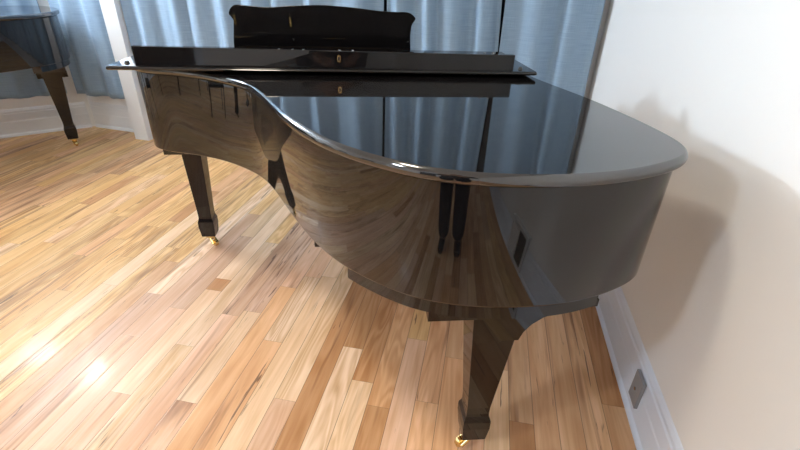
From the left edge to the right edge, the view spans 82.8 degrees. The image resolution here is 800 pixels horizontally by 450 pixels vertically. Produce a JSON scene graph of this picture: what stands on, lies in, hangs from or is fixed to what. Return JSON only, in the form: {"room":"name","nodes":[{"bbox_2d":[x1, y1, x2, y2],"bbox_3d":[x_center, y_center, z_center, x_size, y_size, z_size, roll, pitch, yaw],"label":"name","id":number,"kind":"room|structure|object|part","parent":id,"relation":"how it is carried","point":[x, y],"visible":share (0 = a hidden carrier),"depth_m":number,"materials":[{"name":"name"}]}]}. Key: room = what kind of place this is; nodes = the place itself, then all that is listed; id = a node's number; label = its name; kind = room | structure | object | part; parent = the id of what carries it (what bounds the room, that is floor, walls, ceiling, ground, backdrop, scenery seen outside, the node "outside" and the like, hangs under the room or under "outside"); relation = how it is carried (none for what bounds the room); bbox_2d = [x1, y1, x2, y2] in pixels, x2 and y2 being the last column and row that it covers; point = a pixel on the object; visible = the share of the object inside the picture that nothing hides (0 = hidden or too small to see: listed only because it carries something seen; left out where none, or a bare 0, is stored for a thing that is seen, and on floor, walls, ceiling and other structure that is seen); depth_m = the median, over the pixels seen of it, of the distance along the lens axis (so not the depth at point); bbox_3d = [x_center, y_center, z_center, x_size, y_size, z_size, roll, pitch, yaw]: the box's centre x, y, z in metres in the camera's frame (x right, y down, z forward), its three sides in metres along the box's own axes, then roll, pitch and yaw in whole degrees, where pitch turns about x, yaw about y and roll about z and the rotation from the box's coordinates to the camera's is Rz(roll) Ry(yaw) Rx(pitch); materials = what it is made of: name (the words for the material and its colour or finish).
{"room":"music room","nodes":[
{"label":"music room","id":0,"kind":"room"},
{"bbox_2d":[0,0,94,125],"bbox_3d":[-3.757,-1.707,2.958,2.404,2.500,0.100,-17,34,-30],"label":"wall","id":1,"kind":"structure","parent":0,"point":[72,95],"depth_m":3.85,"materials":[{"name":"white paint"}]},
{"bbox_2d":[0,0,66,98],"bbox_3d":[-3.002,-1.944,3.242,0.490,2.042,0.056,-17,34,-30],"label":"curtain","id":2,"kind":"object","parent":1,"relation":"hanging from","point":[20,84],"visible":0.32,"depth_m":3.65,"materials":[{"name":"blue fabric"}]},
{"bbox_2d":[0,102,91,138],"bbox_3d":[-3.768,-0.687,3.464,2.376,0.225,0.022,-17,34,-30],"label":"baseboard","id":3,"kind":"structure","parent":1,"relation":"attached to","point":[15,122],"depth_m":3.87,"materials":[{"name":"white"}]},
{"bbox_2d":[0,126,635,449],"bbox_3d":[-2.341,0.762,1.200,6.171,0.001,6.850,7,30,9],"label":"floor","id":4,"kind":"structure","parent":0,"point":[123,326],"depth_m":1.85,"materials":[{"name":"brown wood"}]},
{"bbox_2d":[0,5,78,145],"bbox_3d":[-2.934,-0.836,2.798,1.629,1.185,1.594,-17,34,-30],"label":"grand piano","id":5,"kind":"object","parent":4,"relation":"on","point":[31,36],"visible":1,"depth_m":3.09,"materials":[{"name":"black wood"}]},
{"bbox_3d":[-2.797,-1.217,2.682,1.324,0.028,1.594,-17,34,-30],"label":"lid","id":6,"kind":"part","parent":5,"relation":"part of","materials":[{"name":"black wood"}]},
{"bbox_3d":[-2.637,-1.175,3.425,0.192,0.120,0.409,-17,34,-30],"label":"leg plate","id":7,"kind":"part","parent":5,"relation":"part of","materials":[{"name":"black wood"}]},
{"bbox_3d":[-2.505,-1.208,3.355,0.101,0.037,0.604,-9,31,-19],"label":"moulding","id":8,"kind":"part","parent":5,"relation":"part of","materials":[{"name":"black wood"}]},
{"bbox_3d":[-2.633,-0.945,3.535,0.130,0.552,0.130,-17,34,-30],"label":"leg","id":9,"kind":"part","parent":5,"relation":"part of","materials":[{"name":"black wood"}]},
{"bbox_2d":[106,4,687,447],"bbox_3d":[-0.215,-0.127,1.698,1.594,1.185,1.629,-1,29,-5],"label":"grand piano","id":10,"kind":"object","parent":4,"relation":"on","point":[488,194],"visible":1,"depth_m":1.08,"materials":[{"name":"black wood"}]},
{"bbox_3d":[-1.005,-0.215,2.284,0.099,0.600,0.099,-1,29,-5],"label":"leg","id":11,"kind":"part","parent":10,"relation":"part of","materials":[{"name":"black wood"}]},
{"bbox_3d":[-0.235,-0.567,1.543,1.276,0.060,0.020,-1,29,-5],"label":"lock rail","id":12,"kind":"part","parent":10,"relation":"part of","materials":[{"name":"black wood"}]},
{"bbox_3d":[-0.191,-0.395,1.373,1.594,0.028,1.324,-1,29,-5],"label":"lid","id":13,"kind":"part","parent":10,"relation":"part of","materials":[{"name":"black wood"}]},
{"bbox_3d":[0.160,0.170,1.062,0.604,0.037,0.101,6,30,6],"label":"moulding","id":14,"kind":"part","parent":10,"relation":"part of","materials":[{"name":"black wood"}]},
{"bbox_3d":[0.233,0.407,1.299,0.130,0.552,0.130,-1,29,-5],"label":"leg","id":15,"kind":"part","parent":10,"relation":"part of","materials":[{"name":"black wood"}]},
{"bbox_3d":[0.261,0.186,1.175,0.409,0.120,0.192,-1,29,-5],"label":"leg plate","id":16,"kind":"part","parent":10,"relation":"part of","materials":[{"name":"black wood"}]},
{"bbox_2d":[86,0,609,124],"bbox_3d":[-0.753,-1.681,3.089,4.103,2.500,0.120,10,30,14],"label":"wall","id":17,"kind":"structure","parent":0,"point":[101,99],"depth_m":2.79,"materials":[{"name":"white paint"}]},
{"bbox_2d":[48,0,124,98],"bbox_3d":[-2.470,-1.966,3.314,0.529,2.043,0.056,10,30,13],"label":"curtain","id":18,"kind":"object","parent":17,"relation":"hanging from","point":[82,22],"visible":0.84,"depth_m":3.62,"materials":[{"name":"blue fabric"}]},
{"bbox_2d":[90,101,133,131],"bbox_3d":[-2.481,-0.945,4.000,0.560,0.225,0.022,10,30,14],"label":"baseboard","id":19,"kind":"structure","parent":17,"relation":"attached to","point":[109,116],"depth_m":4.01,"materials":[{"name":"white"}]},
{"bbox_2d":[99,0,152,140],"bbox_3d":[-2.127,-1.847,3.303,0.134,2.500,0.155,10,30,14],"label":"trim","id":20,"kind":"structure","parent":17,"relation":"attached to","point":[112,12],"depth_m":3.58,"materials":[{"name":"white"}]},
{"bbox_2d":[384,0,505,51],"bbox_3d":[-0.352,-1.634,2.877,2.980,1.750,0.050,10,30,14],"label":"window","id":21,"kind":"structure","parent":17,"relation":"in","point":[385,1],"depth_m":2.79,"materials":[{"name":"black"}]},
{"bbox_2d":[120,0,383,53],"bbox_3d":[-1.080,-1.734,2.964,2.052,2.024,0.077,10,30,14],"label":"curtain","id":22,"kind":"object","parent":21,"relation":"hanging from","point":[148,22],"visible":0.16,"depth_m":3.26,"materials":[{"name":"blue fabric"}]},
{"bbox_2d":[387,0,501,51],"bbox_3d":[0.276,-1.500,2.628,0.745,2.023,0.085,9,30,13],"label":"curtain","id":23,"kind":"object","parent":21,"relation":"hanging from","point":[438,25],"visible":0.31,"depth_m":2.76,"materials":[{"name":"blue fabric"}]},
{"bbox_2d":[499,0,605,96],"bbox_3d":[0.874,-1.400,2.484,0.538,2.022,0.068,9,30,13],"label":"curtain","id":24,"kind":"object","parent":21,"relation":"hanging from","point":[556,39],"visible":0.48,"depth_m":2.65,"materials":[{"name":"blue fabric"}]},
{"bbox_2d":[588,0,799,449],"bbox_3d":[0.677,0.117,-0.026,0.100,2.500,6.300,7,30,9],"label":"wall","id":25,"kind":"structure","parent":0,"point":[713,297],"depth_m":1.17,"materials":[{"name":"white paint"}]},
{"bbox_2d":[595,287,683,449],"bbox_3d":[0.572,1.132,0.485,0.022,0.225,6.070,7,30,9],"label":"baseboard","id":26,"kind":"structure","parent":25,"relation":"attached to","point":[652,427],"depth_m":1.57,"materials":[{"name":"white"}]},
{"bbox_2d":[628,369,646,408],"bbox_3d":[0.790,0.546,1.515,0.015,0.112,0.072,7,30,9],"label":"outlet plate","id":27,"kind":"object","parent":26,"relation":"attached to","point":[638,386],"visible":1,"depth_m":1.50,"materials":[{"name":"grey metal"}]}
]}

